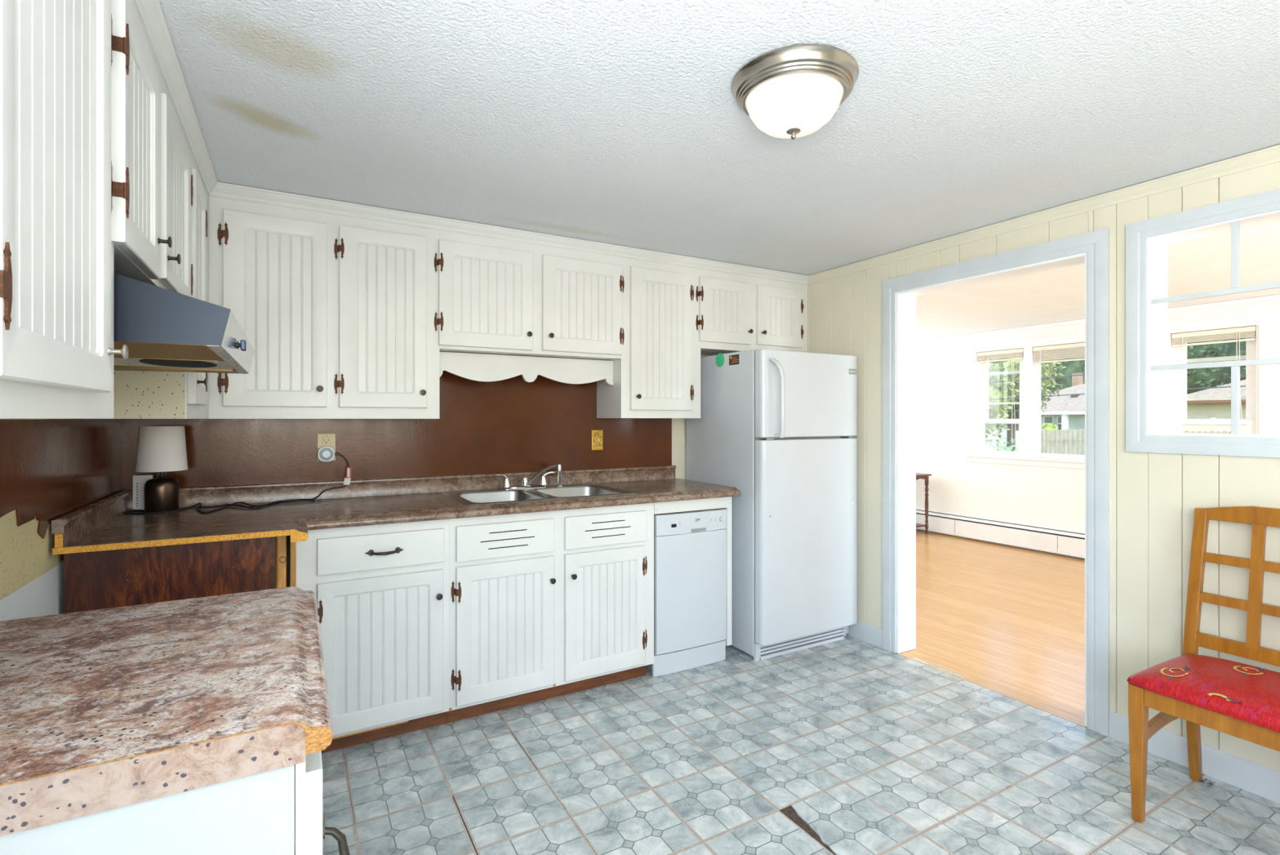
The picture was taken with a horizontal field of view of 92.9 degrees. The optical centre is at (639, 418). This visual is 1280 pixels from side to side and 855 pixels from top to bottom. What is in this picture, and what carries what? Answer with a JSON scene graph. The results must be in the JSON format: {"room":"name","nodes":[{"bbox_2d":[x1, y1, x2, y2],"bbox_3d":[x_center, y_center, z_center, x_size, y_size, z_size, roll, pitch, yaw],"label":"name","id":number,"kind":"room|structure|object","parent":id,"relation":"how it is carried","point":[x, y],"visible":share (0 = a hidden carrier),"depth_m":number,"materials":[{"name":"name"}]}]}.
{"room":"damaged room","nodes":[
{"label":"damaged room","id":0,"kind":"room"},
{"bbox_2d":[0,418,122,621],"bbox_3d":[-0.886,0.216,0.232,0.104,2.260,5.080,0,0,-30],"label":"wall","id":1,"kind":"structure","parent":0,"point":[51,469],"depth_m":1.69,"materials":[{"name":"paint"}]},
{"bbox_2d":[0,0,128,418],"bbox_3d":[-0.795,-0.456,0.544,0.359,0.912,1.172,0,0,-30],"label":"upper cabinet","id":2,"kind":"object","parent":1,"relation":"attached to","point":[57,351],"visible":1,"depth_m":0.81,"materials":[{"name":"paint"}]},
{"bbox_2d":[111,0,193,297],"bbox_3d":[-1.292,-0.617,1.417,0.359,0.592,0.918,0,0,-30],"label":"upper cabinet","id":3,"kind":"object","parent":1,"relation":"attached to","point":[152,188],"visible":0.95,"depth_m":1.31,"materials":[{"name":"paint"}]},
{"bbox_2d":[113,272,254,373],"bbox_3d":[-1.242,-0.220,1.471,0.503,0.155,0.859,0,0,-30],"label":"range hood","id":4,"kind":"object","parent":3,"relation":"attached to","point":[162,329],"visible":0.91,"depth_m":1.19,"materials":[{"name":"metal"}]},
{"bbox_2d":[113,141,208,418],"bbox_3d":[-1.654,-0.456,2.049,0.363,0.912,0.542,0,0,-30],"label":"upper cabinet","id":5,"kind":"object","parent":1,"relation":"attached to","point":[137,394],"visible":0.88,"depth_m":1.87,"materials":[{"name":"paint"}]},
{"bbox_2d":[122,355,711,586],"bbox_3d":[-0.425,0.216,3.470,4.108,2.260,0.106,0,0,-30],"label":"wall","id":6,"kind":"structure","parent":0,"point":[513,424],"depth_m":3.10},
{"bbox_2d":[208,195,439,418],"bbox_3d":[-1.357,-0.456,2.679,0.867,0.912,0.347,0,0,-30],"label":"upper cabinet","id":7,"kind":"object","parent":6,"relation":"attached to","point":[336,313],"visible":0.98,"depth_m":2.54,"materials":[{"name":"paint"}]},
{"bbox_2d":[317,433,335,461],"bbox_3d":[-1.453,0.132,2.820,0.076,0.128,0.008,0,0,-30],"label":"wall outlet","id":8,"kind":"object","parent":6,"relation":"attached to","point":[323,439],"visible":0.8,"depth_m":2.82,"materials":[{"name":"beige plastic"}]},
{"bbox_2d":[317,445,335,462],"bbox_3d":[-1.443,0.162,2.800,0.073,0.072,0.037,0,0,-30],"label":"timer","id":9,"kind":"object","parent":8,"relation":"attached to","point":[325,453],"visible":1,"depth_m":2.79,"materials":[{"name":"plastic"}]},
{"bbox_2d":[322,436,330,446],"bbox_3d":[-1.452,0.132,2.818,0.034,0.098,0.004,0,0,-30],"label":"receptacle","id":10,"kind":"object","parent":8,"relation":"attached to","point":[326,440],"depth_m":2.82,"materials":[{"name":"beige plastic"}]},
{"bbox_2d":[434,230,624,360],"bbox_3d":[-0.575,-0.617,3.124,0.980,0.592,0.347,0,0,-30],"label":"upper cabinet","id":11,"kind":"object","parent":6,"relation":"attached to","point":[496,296],"visible":0.97,"depth_m":2.97,"materials":[{"name":"paint"}]},
{"bbox_2d":[440,351,613,385],"bbox_3d":[-0.560,-0.249,3.104,0.937,0.135,0.020,0,0,-30],"label":"valance","id":12,"kind":"object","parent":11,"relation":"attached to","point":[483,367],"visible":0.93,"depth_m":3.08,"materials":[{"name":"paint"}]},
{"bbox_2d":[591,430,602,449],"bbox_3d":[-0.244,0.122,3.506,0.070,0.115,0.012,0,0,-30],"label":"switch plate","id":13,"kind":"object","parent":6,"relation":"attached to","point":[597,435],"visible":1,"depth_m":3.51,"materials":[{"name":"gold metal"}]},
{"bbox_2d":[596,257,700,417],"bbox_3d":[0.061,-0.458,3.486,0.518,0.910,0.347,0,0,-30],"label":"upper cabinet","id":14,"kind":"object","parent":6,"relation":"attached to","point":[657,374],"visible":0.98,"depth_m":3.36,"materials":[{"name":"paint"}]},
{"bbox_2d":[696,268,807,355],"bbox_3d":[0.636,-0.659,3.813,0.872,0.506,0.347,0,0,-30],"label":"upper cabinet","id":15,"kind":"object","parent":6,"relation":"attached to","point":[737,313],"visible":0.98,"depth_m":3.66,"materials":[{"name":"paint"}]},
{"bbox_2d":[159,0,1279,340],"bbox_3d":[1.658,-0.964,2.841,7.108,0.100,7.300,0,0,-30],"label":"ceiling","id":16,"kind":"structure","parent":0,"point":[620,122],"depth_m":1.85,"materials":[{"name":"white paint"}]},
{"bbox_2d":[731,44,858,139],"bbox_3d":[0.415,-0.834,1.645,0.333,0.158,0.333,0,0,-30],"label":"ceiling light","id":17,"kind":"object","parent":16,"relation":"attached to","point":[792,92],"visible":1,"depth_m":1.55,"materials":[{"name":"white glass"}]},
{"bbox_2d":[321,528,1279,854],"bbox_3d":[1.615,1.315,2.817,7.008,0.061,7.300,0,0,-30],"label":"floor","id":18,"kind":"structure","parent":0,"point":[849,745],"depth_m":2.27,"materials":[{"name":"tile"}]},
{"bbox_2d":[0,750,350,854],"bbox_3d":[-0.822,0.841,0.903,0.672,0.889,0.680,0,0,-30],"label":"base cabinet","id":19,"kind":"object","parent":18,"relation":"on","point":[279,811],"visible":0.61,"depth_m":0.70,"materials":[{"name":"white paint"}]},
{"bbox_2d":[0,586,333,835],"bbox_3d":[-0.834,0.394,0.898,0.646,0.052,0.689,0,0,-30],"label":"countertop","id":20,"kind":"structure","parent":19,"relation":"on","point":[105,708],"depth_m":0.79,"materials":[{"name":"stone"}]},
{"bbox_2d":[63,534,295,613],"bbox_3d":[-1.498,0.837,2.038,0.600,0.896,0.195,0,0,-30],"label":"panel","id":21,"kind":"object","parent":18,"relation":"on","point":[122,577],"visible":0.34,"depth_m":1.93,"materials":[{"name":"brown wood"}]},
{"bbox_2d":[295,519,448,752],"bbox_3d":[-1.147,0.849,2.589,0.554,0.874,0.566,0,0,-30],"label":"base cabinet","id":22,"kind":"object","parent":18,"relation":"on","point":[381,591],"visible":0.73,"depth_m":2.39,"materials":[{"name":"paint"}]},
{"bbox_2d":[446,502,653,722],"bbox_3d":[-0.477,0.849,2.976,0.992,0.874,0.555,0,0,-30],"label":"base cabinet","id":23,"kind":"object","parent":18,"relation":"on","point":[544,605],"visible":0.98,"depth_m":2.72,"materials":[{"name":"paint"}]},
{"bbox_2d":[51,465,740,554],"bbox_3d":[-0.727,0.349,2.756,2.662,0.123,0.842,0,0,-30],"label":"countertop","id":24,"kind":"structure","parent":23,"relation":"on","point":[103,524],"depth_m":2.56,"materials":[{"name":"brown stone"}]},
{"bbox_2d":[133,474,153,509],"bbox_3d":[-2.011,0.298,2.462,0.062,0.139,0.015,0,0,-30],"label":"router","id":25,"kind":"object","parent":24,"relation":"on","point":[139,481],"visible":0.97,"depth_m":2.45,"materials":[{"name":"white plastic"}]},
{"bbox_2d":[134,426,187,511],"bbox_3d":[-1.909,0.199,2.429,0.167,0.338,0.167,0,0,-30],"label":"table lamp","id":26,"kind":"object","parent":24,"relation":"on","point":[162,449],"visible":1,"depth_m":2.38,"materials":[{"name":"white fabric"}]},
{"bbox_2d":[123,452,351,514],"bbox_3d":[-1.646,0.263,2.539,0.818,0.212,0.256,0,0,-30],"label":"lamp cord","id":27,"kind":"object","parent":24,"relation":"on","point":[348,470],"visible":1,"depth_m":2.55,"materials":[{"name":"black rubber"}]},
{"bbox_2d":[494,463,561,489],"bbox_3d":[-0.582,0.298,3.194,0.338,0.133,0.153,0,0,-7],"label":"faucet","id":28,"kind":"object","parent":24,"relation":"on","point":[525,482],"visible":1,"depth_m":3.18,"materials":[{"name":"silver metal"}]},
{"bbox_2d":[441,483,639,505],"bbox_3d":[-0.499,0.447,3.013,0.840,0.166,0.552,0,0,-30],"label":"sink","id":29,"kind":"object","parent":24,"relation":"in","point":[494,495],"visible":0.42,"depth_m":3.08,"materials":[{"name":"silver metal"}]},
{"bbox_2d":[555,463,563,486],"bbox_3d":[-0.435,0.302,3.270,0.042,0.125,0.053,0,0,33],"label":"sprayer","id":30,"kind":"object","parent":29,"relation":"on","point":[559,477],"visible":0.65,"depth_m":3.26,"materials":[{"name":"silver metal"}]},
{"bbox_2d":[653,496,732,645],"bbox_3d":[0.156,0.811,3.361,0.484,0.798,0.511,0,0,-30],"label":"cabinet frame","id":31,"kind":"object","parent":23,"relation":"attached to","point":[719,502],"visible":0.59,"depth_m":3.25,"materials":[{"name":"paint"}]},
{"bbox_2d":[645,507,726,676],"bbox_3d":[0.144,0.883,3.346,0.450,0.805,0.525,0,0,-30],"label":"dishwasher","id":32,"kind":"object","parent":18,"relation":"on","point":[690,547],"visible":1,"depth_m":3.11,"materials":[{"name":"metal"}]},
{"bbox_2d":[686,349,857,661],"bbox_3d":[0.794,0.455,3.627,0.728,1.661,0.780,0,0,-30],"label":"refrigerator","id":33,"kind":"object","parent":18,"relation":"on","point":[779,428],"visible":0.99,"depth_m":3.33,"materials":[{"name":"metal"}]},
{"bbox_2d":[915,472,931,533],"bbox_3d":[2.977,0.951,6.953,0.300,0.669,0.575,0,0,-30],"label":"console table","id":34,"kind":"object","parent":18,"relation":"on","point":[918,475],"visible":0.24,"depth_m":6.78,"materials":[{"name":"brown wood"}]},
{"bbox_2d":[915,523,925,527],"bbox_3d":[2.975,1.194,6.955,0.250,0.015,0.490,0,0,-30],"label":"shelf","id":35,"kind":"object","parent":34,"relation":"attached to","point":[917,525],"depth_m":6.78,"materials":[{"name":"brown wood"}]},
{"bbox_2d":[1127,506,1279,822],"bbox_3d":[1.903,0.791,1.864,0.520,0.989,0.497,0,0,-30],"label":"dining chair","id":36,"kind":"object","parent":18,"relation":"on","point":[1239,700],"visible":1,"depth_m":1.95,"materials":[{"name":"brown wood"}]},
{"bbox_2d":[1199,778,1215,786],"bbox_3d":[1.997,1.280,2.146,0.045,0.009,0.037,0,0,-30],"label":"debris","id":37,"kind":"object","parent":18,"relation":"on","point":[1202,780],"visible":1,"depth_m":2.14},
{"bbox_2d":[807,161,1279,771],"bbox_3d":[2.246,0.186,2.014,0.145,2.200,5.080,0,0,-30],"label":"wall","id":38,"kind":"structure","parent":0,"point":[1154,497],"depth_m":2.38,"materials":[{"name":"paint"}]},
{"bbox_2d":[133,0,808,284],"bbox_3d":[0.345,-0.886,2.009,3.163,0.049,2.591,0,0,-30],"label":"trim","id":39,"kind":"structure","parent":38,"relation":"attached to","point":[150,12],"depth_m":2.55,"materials":[{"name":"paint"}]},
{"bbox_2d":[882,227,1110,736],"bbox_3d":[1.700,0.257,2.973,0.179,2.057,1.084,0,0,-30],"label":"door frame","id":40,"kind":"structure","parent":38,"relation":"in","point":[1092,249],"depth_m":2.87,"materials":[{"name":"paint"}]},
{"bbox_2d":[808,144,1279,284],"bbox_3d":[2.247,-0.886,1.836,0.027,0.049,4.770,0,0,-30],"label":"trim","id":41,"kind":"structure","parent":38,"relation":"attached to","point":[1270,155],"depth_m":2.54,"materials":[{"name":"beige wood"}]},
{"bbox_2d":[845,620,1279,803],"bbox_3d":[2.183,1.236,1.978,0.022,0.106,5.080,0,0,-30],"label":"baseboard","id":42,"kind":"structure","parent":38,"relation":"attached to","point":[1258,779],"depth_m":2.25,"materials":[{"name":"paint"}]},
{"bbox_2d":[1125,188,1279,457],"bbox_3d":[2.154,-0.319,2.174,0.179,0.898,0.634,0,0,-30],"label":"window","id":43,"kind":"structure","parent":38,"relation":"in","point":[1147,241],"depth_m":2.34,"materials":[{"name":"paint"}]},
{"bbox_2d":[915,298,1279,533],"bbox_3d":[4.697,0.216,4.627,0.140,2.260,7.200,0,0,-30],"label":"wall","id":44,"kind":"structure","parent":0,"point":[1046,496],"depth_m":6.45,"materials":[{"name":"paint"}]},
{"bbox_2d":[915,508,1084,559],"bbox_3d":[4.606,1.165,4.576,0.066,0.239,7.160,0,0,-30],"label":"baseboard heater","id":45,"kind":"object","parent":44,"relation":"attached to","point":[1052,540],"visible":0.28,"depth_m":6.13,"materials":[{"name":"metal"}]},
{"bbox_2d":[915,509,1084,537],"bbox_3d":[4.606,1.071,4.576,0.048,0.023,7.160,0,0,-30],"label":"hood","id":46,"kind":"object","parent":45,"relation":"attached to","point":[934,514],"depth_m":6.17,"materials":[{"name":"metal"}]},
{"bbox_2d":[915,293,1279,342],"bbox_3d":[4.627,-0.896,4.587,0.020,0.034,7.200,0,0,-30],"label":"trim","id":47,"kind":"structure","parent":44,"relation":"attached to","point":[1273,296],"depth_m":5.63,"materials":[{"name":"paint"}]},
{"bbox_2d":[963,312,1274,468],"bbox_3d":[4.141,-0.163,5.542,0.180,1.243,2.396,0,0,-30],"label":"window","id":48,"kind":"structure","parent":44,"relation":"in","point":[1260,379],"depth_m":5.71,"materials":[{"name":"paint"}]},
{"bbox_2d":[977,348,1023,444],"bbox_3d":[3.706,-0.210,6.263,0.037,0.980,0.468,0,0,-30],"label":"window blind","id":49,"kind":"object","parent":48,"relation":"attached to","point":[1018,352],"visible":1,"depth_m":6.22,"materials":[{"name":"plastic"}]},
{"bbox_2d":[1032,342,1084,363],"bbox_3d":[4.116,-0.210,5.541,0.037,0.980,1.006,0,0,-30],"label":"window blind","id":50,"kind":"object","parent":48,"relation":"attached to","point":[1072,348],"visible":0.36,"depth_m":5.76,"materials":[{"name":"plastic"}]},
{"bbox_2d":[1171,325,1256,433],"bbox_3d":[4.529,-0.210,4.815,0.037,0.980,0.505,0,0,-30],"label":"window blind","id":51,"kind":"object","parent":48,"relation":"attached to","point":[1246,331],"visible":0.94,"depth_m":4.78,"materials":[{"name":"plastic"}]},
{"label":"outside","id":52,"kind":"structure","parent":0,"visible":0},
{"bbox_2d":[988,373,1245,399],"bbox_3d":[9.579,-0.709,13.501,0.022,0.912,12.001,0,0,-30],"label":"utility wires","id":53,"kind":"object","parent":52,"point":[1082,374],"visible":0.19,"depth_m":13.61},
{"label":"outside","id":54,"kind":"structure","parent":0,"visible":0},
{"bbox_3d":[22.766,2.186,27.329,53.400,0.100,65.000,0,0,-30],"label":"ground","id":55,"kind":"structure","parent":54,"visible":0},
{"bbox_2d":[985,432,1018,451],"bbox_3d":[6.976,1.211,12.438,1.865,1.886,2.169,0,0,-30],"label":"leafy shrub","id":56,"kind":"object","parent":55,"relation":"on","point":[993,446],"visible":0.05,"depth_m":12.03,"materials":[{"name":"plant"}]},
{"bbox_2d":[985,356,1019,442],"bbox_3d":[9.406,-0.113,17.884,3.044,4.497,3.255,0,0,-30],"label":"leafy tree","id":57,"kind":"object","parent":55,"relation":"on","point":[996,390],"visible":0.18,"depth_m":16.88,"materials":[{"name":"green plant"}]},
{"bbox_2d":[992,350,1066,451],"bbox_3d":[12.223,-0.390,19.923,2.805,5.052,2.854,0,0,-30],"label":"leafy tree","id":58,"kind":"object","parent":55,"relation":"on","point":[1046,371],"visible":0.25,"depth_m":19.18,"materials":[{"name":"green plant"}]},
{"bbox_2d":[993,373,1084,444],"bbox_3d":[18.522,0.186,23.908,8.160,3.900,6.050,0,0,-30],"label":"house","id":59,"kind":"structure","parent":55,"relation":"on","point":[1065,411],"depth_m":22.41,"materials":[{"name":"paint"}]},
{"bbox_2d":[1040,422,1057,430],"bbox_3d":[11.329,0.583,16.872,0.670,0.986,0.534,0,0,-30],"label":"leafy shrub","id":60,"kind":"object","parent":55,"relation":"on","point":[1050,426],"visible":0.12,"depth_m":16.81,"materials":[{"name":"green plant"}]},
{"bbox_2d":[1050,347,1084,392],"bbox_3d":[23.254,-2.308,33.077,5.713,8.887,7.969,0,0,-30],"label":"leafy tree","id":61,"kind":"object","parent":55,"relation":"on","point":[1073,366],"visible":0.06,"depth_m":31.28,"materials":[{"name":"green plant"}]},
{"bbox_2d":[1015,428,1231,454],"bbox_3d":[10.631,1.188,13.726,0.080,1.896,4.150,0,0,-30],"label":"picket fence","id":62,"kind":"object","parent":55,"relation":"on","point":[1067,441],"visible":0.22,"depth_m":14.56,"materials":[{"name":"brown wood"}]},
{"bbox_2d":[1186,335,1228,394],"bbox_3d":[29.480,-3.530,31.270,6.133,11.332,8.480,0,0,-30],"label":"leafy tree","id":63,"kind":"object","parent":55,"relation":"on","point":[1192,377],"visible":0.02,"depth_m":29.99,"materials":[{"name":"green plant"}]},
{"bbox_2d":[1182,379,1246,433],"bbox_3d":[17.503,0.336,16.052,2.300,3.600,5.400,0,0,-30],"label":"house","id":64,"kind":"structure","parent":55,"relation":"on","point":[1197,409],"depth_m":17.07,"materials":[{"name":"beige"}]},
{"bbox_2d":[1189,333,1245,389],"bbox_3d":[27.581,-2.421,23.344,6.057,9.114,10.329,0,0,-30],"label":"leafy tree","id":65,"kind":"object","parent":55,"relation":"on","point":[1229,348],"visible":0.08,"depth_m":25.98,"materials":[{"name":"green plant"}]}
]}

